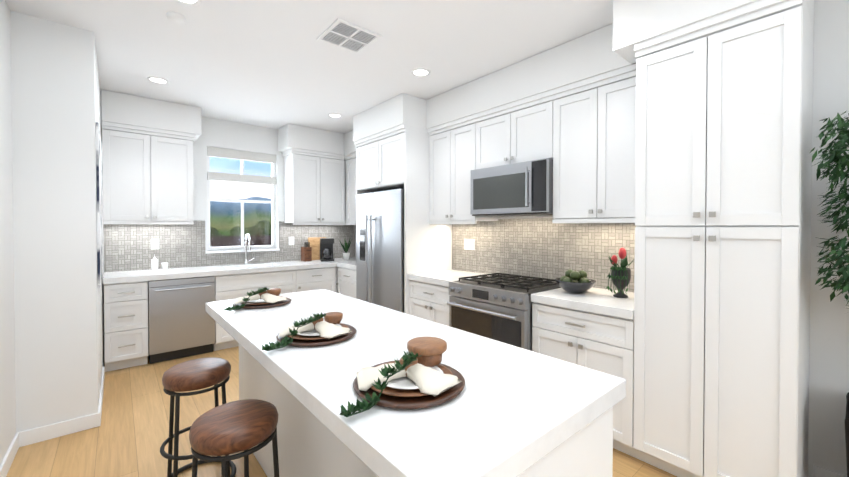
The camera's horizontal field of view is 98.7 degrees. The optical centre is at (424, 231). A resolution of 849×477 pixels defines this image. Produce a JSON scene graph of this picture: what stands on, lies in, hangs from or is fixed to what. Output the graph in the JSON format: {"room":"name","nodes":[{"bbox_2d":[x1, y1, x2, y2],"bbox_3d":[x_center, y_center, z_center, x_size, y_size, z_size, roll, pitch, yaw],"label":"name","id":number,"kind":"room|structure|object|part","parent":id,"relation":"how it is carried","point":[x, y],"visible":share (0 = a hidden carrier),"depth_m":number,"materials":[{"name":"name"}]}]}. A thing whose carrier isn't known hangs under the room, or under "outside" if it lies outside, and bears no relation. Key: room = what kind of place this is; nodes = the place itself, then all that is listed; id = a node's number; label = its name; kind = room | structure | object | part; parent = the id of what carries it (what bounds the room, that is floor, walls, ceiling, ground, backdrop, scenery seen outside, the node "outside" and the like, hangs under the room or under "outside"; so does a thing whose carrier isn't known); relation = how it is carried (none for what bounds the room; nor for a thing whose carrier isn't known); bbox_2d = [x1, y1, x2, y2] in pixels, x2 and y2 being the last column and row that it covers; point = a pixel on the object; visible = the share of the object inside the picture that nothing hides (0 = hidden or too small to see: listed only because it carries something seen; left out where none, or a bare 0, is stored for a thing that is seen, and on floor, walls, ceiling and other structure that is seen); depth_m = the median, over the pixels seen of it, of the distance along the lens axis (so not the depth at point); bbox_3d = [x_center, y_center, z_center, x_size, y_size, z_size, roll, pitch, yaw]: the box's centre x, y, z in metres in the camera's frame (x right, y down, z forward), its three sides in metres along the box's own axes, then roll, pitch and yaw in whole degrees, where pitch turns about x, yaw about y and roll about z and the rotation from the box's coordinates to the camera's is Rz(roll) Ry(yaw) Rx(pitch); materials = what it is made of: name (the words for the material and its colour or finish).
{"room":"kitchen","nodes":[
{"label":"kitchen","id":0,"kind":"room"},
{"bbox_2d":[0,0,15,464],"bbox_3d":[-0.643,0.024,-0.126,0.150,2.750,6.210,-1,1,-40],"label":"wall","id":1,"kind":"structure","parent":0,"point":[7,382],"depth_m":2.15,"materials":[{"name":"white paint"}]},
{"bbox_2d":[0,432,20,476],"bbox_3d":[-2.260,1.326,1.935,0.014,0.095,1.000,-1,1,-40],"label":"baseboard","id":2,"kind":"structure","parent":1,"relation":"attached to","point":[9,457],"depth_m":2.13,"materials":[{"name":"white"}]},
{"bbox_2d":[10,10,103,432],"bbox_3d":[-3.112,-0.016,3.102,0.536,2.750,1.910,-1,1,-40],"label":"wall","id":3,"kind":"structure","parent":0,"point":[58,289],"depth_m":2.42,"materials":[{"name":"white paint"}]},
{"bbox_2d":[21,414,94,446],"bbox_3d":[-2.433,1.320,2.432,0.330,0.095,0.017,-1,1,-40],"label":"baseboard","id":4,"kind":"structure","parent":3,"relation":"attached to","point":[46,432],"depth_m":2.42,"materials":[{"name":"white wood"}]},
{"bbox_2d":[96,122,103,284],"bbox_3d":[-2.659,-0.204,2.992,0.014,1.170,0.940,-1,1,-40],"label":"framed artwork","id":5,"kind":"object","parent":3,"relation":"attached to","point":[99,187],"visible":1,"depth_m":2.70,"materials":[{"name":"fabric"}]},
{"bbox_2d":[96,366,104,426],"bbox_3d":[-2.637,1.313,2.981,0.014,0.095,1.114,-1,1,-40],"label":"baseboard","id":6,"kind":"structure","parent":3,"relation":"attached to","point":[98,415],"depth_m":2.73,"materials":[{"name":"white wood"}]},
{"bbox_2d":[103,117,354,271],"bbox_3d":[-2.319,-0.038,4.922,3.024,2.750,0.150,-1,1,-40],"label":"wall","id":7,"kind":"structure","parent":0,"point":[218,133],"depth_m":4.66,"materials":[{"name":"white paint"}]},
{"bbox_2d":[102,124,160,223],"bbox_3d":[-3.140,-0.580,3.895,0.442,0.948,0.349,-1,1,-40],"label":"upper cabinet","id":8,"kind":"object","parent":7,"relation":"attached to","point":[131,162],"depth_m":3.77,"materials":[{"name":"white wood"}]},
{"bbox_2d":[101,90,201,141],"bbox_3d":[-2.972,-1.245,4.003,0.849,0.306,0.388,-1,1,-40],"label":"soffit","id":9,"kind":"object","parent":7,"relation":"attached to","point":[130,111],"depth_m":3.83,"materials":[{"name":"white paint"}]},
{"bbox_2d":[151,239,158,248],"bbox_3d":[-3.079,0.146,4.169,0.076,0.116,0.006,-1,1,-40],"label":"electrical outlet","id":10,"kind":"object","parent":7,"relation":"attached to","point":[154,243],"visible":1,"depth_m":4.17,"materials":[{"name":"white plastic"}]},
{"bbox_2d":[157,132,196,223],"bbox_3d":[-2.890,-0.582,4.105,0.442,0.948,0.349,-1,1,-40],"label":"upper cabinet","id":11,"kind":"object","parent":7,"relation":"attached to","point":[176,152],"depth_m":4.02,"materials":[{"name":"white wood"}]},
{"bbox_2d":[104,221,354,271],"bbox_3d":[-2.270,0.142,4.861,3.007,0.559,0.008,-1,1,-40],"label":"backsplash","id":12,"kind":"structure","parent":7,"relation":"attached to","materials":[{"name":"tile"}]},
{"bbox_2d":[206,146,275,250],"bbox_3d":[-2.401,-0.412,4.824,0.846,1.296,0.106,-1,1,-40],"label":"window","id":13,"kind":"structure","parent":7,"relation":"in","point":[241,155],"depth_m":4.81,"materials":[{"name":"white"}]},
{"bbox_2d":[207,146,275,184],"bbox_3d":[-2.379,-0.851,4.793,0.830,0.413,0.038,-1,1,-40],"label":"shade","id":14,"kind":"object","parent":13,"relation":"attached to","point":[241,155],"depth_m":4.77,"materials":[{"name":"white fabric"}]},
{"bbox_2d":[205,248,279,253],"bbox_3d":[-2.373,0.253,4.800,0.890,0.030,0.088,-1,1,-40],"label":"window sill","id":15,"kind":"structure","parent":7,"relation":"attached to","point":[241,250],"depth_m":4.74,"materials":[{"name":"white wood"}]},
{"bbox_2d":[289,237,293,244],"bbox_3d":[-1.886,0.134,5.175,0.076,0.116,0.006,-1,1,-40],"label":"electrical outlet","id":16,"kind":"object","parent":7,"relation":"attached to","point":[291,240],"visible":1,"depth_m":5.17,"materials":[{"name":"white plastic"}]},
{"bbox_2d":[281,152,324,223],"bbox_3d":[-1.690,-0.595,5.117,0.438,0.948,0.349,-1,1,-40],"label":"upper cabinet","id":17,"kind":"object","parent":7,"relation":"attached to","point":[304,172],"depth_m":4.99,"materials":[{"name":"white wood"}]},
{"bbox_2d":[278,124,344,155],"bbox_3d":[-1.598,-1.259,5.161,0.805,0.306,0.388,-1,1,-40],"label":"soffit","id":18,"kind":"object","parent":7,"relation":"attached to","point":[291,137],"depth_m":4.97,"materials":[{"name":"white paint"}]},
{"bbox_2d":[325,156,340,223],"bbox_3d":[-1.444,-0.597,5.325,0.438,0.948,0.349,-1,1,-40],"label":"upper cabinet","id":19,"kind":"object","parent":7,"relation":"attached to","point":[332,163],"depth_m":5.22,"materials":[{"name":"white wood"}]},
{"bbox_2d":[5,0,612,133],"bbox_3d":[-0.003,-1.422,1.547,4.210,0.100,8.370,-1,1,-40],"label":"ceiling","id":20,"kind":"structure","parent":0,"point":[275,64],"depth_m":2.75,"materials":[{"name":"white paint"}]},
{"bbox_2d":[147,76,168,83],"bbox_3d":[-2.453,-1.390,3.361,0.170,0.008,0.170,-1,1,-40],"label":"recessed light","id":21,"kind":"object","parent":20,"relation":"in","point":[159,80],"visible":1,"depth_m":3.35,"materials":[{"name":"white"}]},
{"bbox_2d":[166,12,185,23],"bbox_3d":[-1.595,-1.368,2.344,0.104,0.026,0.104,-1,1,-40],"label":"smoke detector","id":22,"kind":"object","parent":20,"relation":"attached to","point":[174,17],"visible":0.98,"depth_m":2.32,"materials":[{"name":"white plastic"}]},
{"bbox_2d":[175,0,200,5],"bbox_3d":[-1.407,-1.375,2.136,0.170,0.008,0.170,-1,1,-40],"label":"recessed light","id":23,"kind":"object","parent":20,"relation":"in","point":[192,3],"visible":1,"depth_m":2.19,"materials":[{"name":"white"}]},
{"bbox_2d":[328,113,341,117],"bbox_3d":[-1.085,-1.403,4.422,0.170,0.008,0.170,-1,1,-40],"label":"recessed light","id":24,"kind":"object","parent":20,"relation":"in","point":[334,115],"visible":0.98,"depth_m":4.42,"materials":[{"name":"white"}]},
{"bbox_2d":[317,18,381,53],"bbox_3d":[-0.538,-1.378,2.594,0.336,0.012,0.336,-1,1,-40],"label":"ceiling vent","id":25,"kind":"object","parent":20,"relation":"in","point":[345,35],"visible":1,"depth_m":2.58,"materials":[{"name":"white metal"}]},
{"bbox_2d":[411,68,429,76],"bbox_3d":[-0.033,-1.388,3.190,0.170,0.008,0.170,-1,1,-40],"label":"recessed light","id":26,"kind":"object","parent":20,"relation":"in","point":[416,72],"visible":1,"depth_m":3.19,"materials":[{"name":"white"}]},
{"bbox_2d":[6,346,676,476],"bbox_3d":[-0.003,1.428,1.582,4.210,0.100,8.370,-1,1,-40],"label":"floor","id":27,"kind":"structure","parent":0,"point":[129,436],"depth_m":2.38,"materials":[{"name":"brown wood"}]},
{"bbox_2d":[104,280,148,371],"bbox_3d":[-3.090,0.921,3.780,0.333,0.860,0.618,-1,1,-40],"label":"base cabinet","id":28,"kind":"object","parent":27,"relation":"on","point":[125,305],"depth_m":3.55,"materials":[{"name":"white wood"}]},
{"bbox_2d":[102,256,355,283],"bbox_3d":[-2.064,0.453,4.627,3.015,0.055,0.636,-1,1,-40],"label":"countertop","id":29,"kind":"structure","parent":28,"relation":"on","point":[274,265],"depth_m":4.14,"materials":[{"name":"white stone"}]},
{"bbox_2d":[148,254,170,270],"bbox_3d":[-2.954,0.342,4.070,0.200,0.179,0.100,-1,1,-40],"label":"soap dispenser","id":30,"kind":"object","parent":29,"relation":"on","point":[154,264],"visible":1,"depth_m":4.03,"materials":[{"name":"white ceramic"}]},
{"bbox_2d":[245,234,252,263],"bbox_3d":[-2.234,0.227,4.696,0.127,0.394,0.209,-1,1,-40],"label":"faucet","id":31,"kind":"object","parent":29,"relation":"on","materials":[{"name":"silver metal"}]},
{"bbox_2d":[301,242,311,261],"bbox_3d":[-1.670,0.283,5.153,0.100,0.270,0.140,-1,1,-40],"label":"knife block","id":32,"kind":"object","parent":29,"relation":"on","point":[306,252],"visible":0.98,"depth_m":5.11,"materials":[{"name":"brown wood"}]},
{"bbox_2d":[308,237,325,259],"bbox_3d":[-1.575,0.252,5.380,0.280,0.328,0.063,-1,1,-40],"label":"cutting board","id":33,"kind":"object","parent":29,"relation":"on","point":[314,243],"visible":0.54,"depth_m":5.35,"materials":[{"name":"brown wood"}]},
{"bbox_2d":[320,238,333,261],"bbox_3d":[-1.395,0.257,5.214,0.180,0.320,0.240,0,1,-20],"label":"coffee maker","id":34,"kind":"object","parent":29,"relation":"on","point":[326,249],"visible":1,"depth_m":5.13,"materials":[{"name":"black plastic"}]},
{"bbox_2d":[339,236,351,259],"bbox_3d":[-1.149,0.237,5.355,0.207,0.357,0.272,-1,1,-40],"label":"potted plant","id":35,"kind":"object","parent":29,"relation":"on","point":[346,255],"visible":1,"depth_m":5.34,"materials":[{"name":"green plant"}]},
{"bbox_3d":[-1.154,0.365,5.379,0.110,0.100,0.110,-1,1,-40],"label":"pot","id":36,"kind":"part","parent":35,"relation":"part of","materials":[{"name":"white ceramic"}]},
{"bbox_2d":[148,276,214,363],"bbox_3d":[-2.712,0.920,4.050,0.586,0.856,0.635,-1,1,-40],"label":"dishwasher","id":37,"kind":"object","parent":27,"relation":"on","point":[181,322],"visible":0.9,"depth_m":3.82,"materials":[{"name":"grey metal"}]},
{"bbox_2d":[160,357,235,476],"bbox_3d":[-1.237,1.050,1.995,0.368,0.644,0.368,-1,1,-40],"label":"stool","id":38,"kind":"object","parent":27,"relation":"on","point":[195,374],"visible":0.73,"depth_m":1.92,"materials":[{"name":"brown leather"}]},
{"bbox_2d":[189,399,278,476],"bbox_3d":[-0.763,1.056,1.479,0.367,0.644,0.367,-1,1,-40],"label":"stool","id":39,"kind":"object","parent":27,"relation":"on","point":[232,427],"visible":1,"depth_m":1.40,"materials":[{"name":"brown wood"}]},
{"bbox_2d":[205,268,300,350],"bbox_3d":[-2.143,0.911,4.578,0.956,0.860,0.618,-1,1,-40],"label":"base cabinet","id":40,"kind":"object","parent":27,"relation":"on","point":[226,287],"depth_m":4.23,"materials":[{"name":"white wood"}]},
{"bbox_2d":[301,268,336,292],"bbox_3d":[-1.627,0.906,5.013,0.624,0.860,0.618,-1,1,-40],"label":"base cabinet","id":41,"kind":"object","parent":27,"relation":"on","point":[311,278],"depth_m":4.81,"materials":[{"name":"white wood"}]},
{"bbox_2d":[337,268,355,297],"bbox_3d":[-0.756,0.907,4.943,0.618,0.860,0.611,-1,1,-40],"label":"base cabinet","id":42,"kind":"object","parent":27,"relation":"on","point":[346,278],"depth_m":4.78,"materials":[{"name":"white wood"}]},
{"bbox_2d":[337,260,355,271],"bbox_3d":[-0.757,0.449,4.925,0.636,0.055,0.590,-1,1,-40],"label":"countertop","id":43,"kind":"structure","parent":42,"relation":"on","point":[344,263],"depth_m":4.82,"materials":[{"name":"white stone"}]},
{"bbox_2d":[356,189,403,312],"bbox_3d":[-0.312,0.450,4.278,0.733,1.790,0.910,-1,1,-40],"label":"fridge","id":44,"kind":"object","parent":27,"relation":"on","point":[379,248],"visible":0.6,"depth_m":4.02,"materials":[{"name":"grey metal"}]},
{"bbox_2d":[239,345,612,476],"bbox_3d":[-0.306,0.947,1.796,0.610,0.857,2.154,-1,1,-40],"label":"kitchen island","id":45,"kind":"object","parent":27,"relation":"on","point":[306,448],"depth_m":1.47,"materials":[{"name":"white wood"}]},
{"bbox_2d":[205,289,625,476],"bbox_3d":[-0.378,0.490,1.741,0.804,0.059,2.204,-1,1,-40],"label":"island countertop","id":46,"kind":"structure","parent":45,"relation":"on","point":[515,407],"depth_m":1.08,"materials":[{"name":"white stone"}]},
{"bbox_2d":[223,287,290,310],"bbox_3d":[-1.045,0.399,2.267,0.415,0.109,0.340,-1,1,-40],"label":"place setting","id":47,"kind":"object","parent":46,"relation":"on","point":[264,298],"visible":1,"depth_m":2.22,"materials":[{"name":"white fabric"}]},
{"bbox_2d":[267,288,280,295],"bbox_3d":[-0.988,0.400,2.395,0.088,0.044,0.088,-1,1,-40],"label":"jar","id":48,"kind":"object","parent":47,"relation":"on","point":[274,291],"depth_m":2.37,"materials":[{"name":"brown wood"}]},
{"bbox_2d":[261,312,356,350],"bbox_3d":[-0.509,0.406,1.587,0.433,0.110,0.340,-1,1,-40],"label":"place setting","id":49,"kind":"object","parent":46,"relation":"on","point":[316,330],"visible":1,"depth_m":1.54,"materials":[{"name":"brown wood"}]},
{"bbox_2d":[324,312,342,323],"bbox_3d":[-0.428,0.408,1.715,0.088,0.044,0.088,-1,1,-40],"label":"jar","id":50,"kind":"object","parent":49,"relation":"on","point":[331,317],"depth_m":1.68,"materials":[{"name":"brown wood"}]},
{"bbox_2d":[339,336,464,416],"bbox_3d":[-0.082,0.412,1.087,0.434,0.110,0.339,-1,1,-40],"label":"place setting","id":51,"kind":"object","parent":46,"relation":"on","point":[420,375],"visible":1,"depth_m":1.04,"materials":[{"name":"brown wood"}]},
{"bbox_2d":[407,336,446,366],"bbox_3d":[0.008,0.401,1.210,0.134,0.070,0.134,-1,1,-40],"label":"jar","id":52,"kind":"object","parent":51,"relation":"on","point":[431,349],"depth_m":1.17,"materials":[{"name":"brown wood"}]},
{"bbox_2d":[409,280,451,325],"bbox_3d":[0.291,0.922,3.701,0.618,0.860,0.660,-1,1,-40],"label":"base cabinet","id":53,"kind":"object","parent":27,"relation":"on","point":[426,301],"depth_m":3.51,"materials":[{"name":"white wood"}]},
{"bbox_2d":[409,268,492,287],"bbox_3d":[0.284,0.465,3.690,0.636,0.055,0.658,-1,1,-40],"label":"countertop","id":54,"kind":"structure","parent":53,"relation":"on","point":[450,274],"depth_m":3.63,"materials":[{"name":"white stone"}]},
{"bbox_2d":[447,273,560,350],"bbox_3d":[0.698,0.884,3.094,0.742,0.950,0.778,-1,1,-40],"label":"range","id":55,"kind":"object","parent":27,"relation":"on","point":[495,306],"visible":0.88,"depth_m":2.86,"materials":[{"name":"silver metal"}]},
{"bbox_2d":[532,304,628,454],"bbox_3d":[1.232,0.936,2.585,0.618,0.860,0.680,-1,1,-40],"label":"base cabinet","id":56,"kind":"object","parent":27,"relation":"on","point":[590,340],"depth_m":2.32,"materials":[{"name":"white wood"}]},
{"bbox_2d":[531,288,632,319],"bbox_3d":[1.225,0.478,2.574,0.636,0.055,0.678,-1,1,-40],"label":"countertop","id":57,"kind":"structure","parent":56,"relation":"on","point":[598,300],"depth_m":2.43,"materials":[{"name":"white stone"}]},
{"bbox_2d":[555,268,595,293],"bbox_3d":[1.107,0.361,2.681,0.280,0.175,0.280,-1,1,-40],"label":"fruit bowl","id":58,"kind":"object","parent":57,"relation":"on","point":[574,282],"visible":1,"depth_m":2.62,"materials":[{"name":"black glass"}]},
{"bbox_2d":[606,247,632,297],"bbox_3d":[1.347,0.280,2.511,0.204,0.341,0.185,-1,1,-40],"label":"flower vase","id":59,"kind":"object","parent":57,"relation":"on","point":[620,276],"visible":1,"depth_m":2.48,"materials":[{"name":"black glass"}]},
{"bbox_2d":[629,32,688,476],"bbox_3d":[1.578,0.169,2.165,0.618,2.403,0.393,-1,1,-40],"label":"tall cabinet","id":60,"kind":"object","parent":27,"relation":"on","point":[671,140],"depth_m":2.03,"materials":[{"name":"white wood"}]},
{"bbox_2d":[685,0,813,476],"bbox_3d":[1.757,0.172,1.953,0.618,2.403,0.392,-1,1,-40],"label":"tall cabinet","id":61,"kind":"object","parent":27,"relation":"on","point":[747,313],"depth_m":1.75,"materials":[{"name":"white wood"}]},
{"bbox_2d":[810,111,848,476],"bbox_3d":[2.090,0.390,1.417,0.747,1.980,0.800,-1,1,-40],"label":"plant","id":62,"kind":"object","parent":27,"relation":"on","point":[836,157],"visible":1,"depth_m":1.57,"materials":[{"name":"green plant"}]},
{"bbox_2d":[425,25,628,131],"bbox_3d":[0.853,-1.235,3.187,0.388,0.306,2.130,-1,1,-40],"label":"soffit","id":63,"kind":"object","parent":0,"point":[580,60],"depth_m":2.90,"materials":[{"name":"white paint"}]},
{"bbox_2d":[460,0,848,476],"bbox_3d":[1.463,-0.013,2.898,0.150,2.750,8.120,-1,1,-40],"label":"wall","id":64,"kind":"structure","parent":0,"point":[829,362],"depth_m":1.96,"materials":[{"name":"white paint"}]},
{"bbox_2d":[345,130,356,155],"bbox_3d":[-0.860,-1.260,5.219,0.388,0.306,1.245,-1,1,-40],"label":"soffit","id":65,"kind":"object","parent":64,"relation":"attached to","point":[350,147],"depth_m":5.15,"materials":[{"name":"white paint"}]},
{"bbox_2d":[349,152,371,223],"bbox_3d":[-0.725,-0.594,5.097,0.348,0.948,0.872,-1,1,-40],"label":"upper cabinet","id":66,"kind":"object","parent":64,"relation":"attached to","point":[353,192],"depth_m":5.18,"materials":[{"name":"white wood"}]},
{"bbox_2d":[357,140,408,195],"bbox_3d":[-0.401,-0.782,4.471,0.658,0.558,0.537,-1,1,-40],"label":"upper cabinet","id":67,"kind":"object","parent":64,"relation":"attached to","point":[365,149],"depth_m":4.33,"materials":[{"name":"white wood"}]},
{"bbox_2d":[353,93,428,143],"bbox_3d":[-0.278,-1.248,4.287,0.698,0.306,1.010,-1,1,-40],"label":"soffit","id":68,"kind":"object","parent":64,"relation":"attached to","point":[403,110],"depth_m":3.86,"materials":[{"name":"white paint"}]},
{"bbox_2d":[373,128,428,191],"bbox_3d":[-0.129,-0.778,4.148,0.658,0.558,0.537,-1,1,-40],"label":"upper cabinet","id":69,"kind":"object","parent":64,"relation":"attached to","point":[400,156],"depth_m":3.85,"materials":[{"name":"white wood"}]},
{"bbox_2d":[429,128,444,223],"bbox_3d":[0.307,-0.579,3.874,0.348,0.948,0.388,-1,1,-40],"label":"upper cabinet","id":70,"kind":"object","parent":64,"relation":"attached to","point":[437,137],"depth_m":3.82,"materials":[{"name":"white wood"}]},
{"bbox_2d":[464,239,473,249],"bbox_3d":[0.481,0.139,3.930,0.006,0.116,0.148,-1,1,-40],"label":"electrical outlet","id":71,"kind":"object","parent":64,"relation":"attached to","point":[468,244],"visible":1,"depth_m":3.92,"materials":[{"name":"white plastic"}]},
{"bbox_2d":[445,120,500,223],"bbox_3d":[0.482,-0.577,3.665,0.348,0.948,0.387,-1,1,-40],"label":"upper cabinet","id":72,"kind":"object","parent":64,"relation":"attached to","point":[459,136],"depth_m":3.58,"materials":[{"name":"white wood"}]},
{"bbox_2d":[473,108,500,169],"bbox_3d":[0.753,-0.808,3.341,0.348,0.478,0.453,-1,1,-40],"label":"upper cabinet","id":73,"kind":"object","parent":64,"relation":"attached to","point":[487,128],"depth_m":3.30,"materials":[{"name":"white wood"}]},
{"bbox_2d":[355,218,635,291],"bbox_3d":[0.287,0.151,4.171,0.008,0.559,4.340,-1,1,-40],"label":"backsplash","id":74,"kind":"structure","parent":64,"relation":"attached to","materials":[{"name":"tile"}]},
{"bbox_2d":[501,96,548,164],"bbox_3d":[0.970,-0.805,3.083,0.348,0.478,0.452,-1,1,-40],"label":"upper cabinet","id":75,"kind":"object","parent":64,"relation":"attached to","point":[524,127],"depth_m":2.99,"materials":[{"name":"white wood"}]},
{"bbox_2d":[470,158,552,216],"bbox_3d":[0.813,-0.351,3.177,0.468,0.418,0.782,-1,1,-40],"label":"microwave","id":76,"kind":"object","parent":75,"relation":"attached to","point":[521,189],"visible":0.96,"depth_m":3.00,"materials":[{"name":"grey metal"}]},
{"bbox_2d":[549,84,584,219],"bbox_3d":[1.244,-0.566,2.761,0.348,0.948,0.398,-1,1,-40],"label":"upper cabinet","id":77,"kind":"object","parent":64,"relation":"attached to","point":[567,106],"depth_m":2.71,"materials":[{"name":"white wood"}]},
{"bbox_2d":[585,68,632,219],"bbox_3d":[1.426,-0.563,2.545,0.348,0.948,0.397,-1,1,-40],"label":"upper cabinet","id":78,"kind":"object","parent":64,"relation":"attached to","point":[608,100],"depth_m":2.49,"materials":[{"name":"white wood"}]},
{"bbox_2d":[609,0,813,67],"bbox_3d":[1.616,-1.221,2.072,0.658,0.306,0.780,-1,1,-40],"label":"soffit","id":79,"kind":"object","parent":64,"relation":"attached to","point":[636,23],"depth_m":1.98,"materials":[{"name":"white paint"}]},
{"bbox_2d":[813,465,846,476],"bbox_3d":[3.062,1.339,0.888,0.017,0.095,2.900,-1,1,-40],"label":"baseboard","id":80,"kind":"structure","parent":64,"relation":"attached to","point":[818,471],"depth_m":1.96,"materials":[{"name":"white"}]},
{"bbox_2d":[845,392,848,476],"bbox_3d":[2.162,1.106,1.617,0.389,0.545,0.392,-1,1,-40],"label":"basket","id":81,"kind":"object","parent":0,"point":[847,396],"depth_m":1.64,"materials":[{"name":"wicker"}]},
{"label":"outside","id":82,"kind":"structure","parent":0,"visible":0},
{"bbox_2d":[210,157,271,235],"bbox_3d":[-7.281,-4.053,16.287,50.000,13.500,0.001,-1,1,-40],"label":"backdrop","id":83,"kind":"structure","parent":82,"point":[222,210],"depth_m":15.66,"materials":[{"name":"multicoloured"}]},
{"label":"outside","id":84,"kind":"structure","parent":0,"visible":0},
{"bbox_2d":[210,235,271,246],"bbox_3d":[-3.686,0.692,8.977,18.000,1.190,0.100,-1,1,-40],"label":"fence","id":85,"kind":"object","parent":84,"point":[261,240],"depth_m":8.39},
{"bbox_2d":[210,220,271,235],"bbox_3d":[-6.298,0.423,12.582,2.466,1.640,2.018,-1,1,-40],"label":"trees","id":86,"kind":"object","parent":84,"point":[256,229],"depth_m":12.37,"materials":[{"name":"green plant"}]}
]}

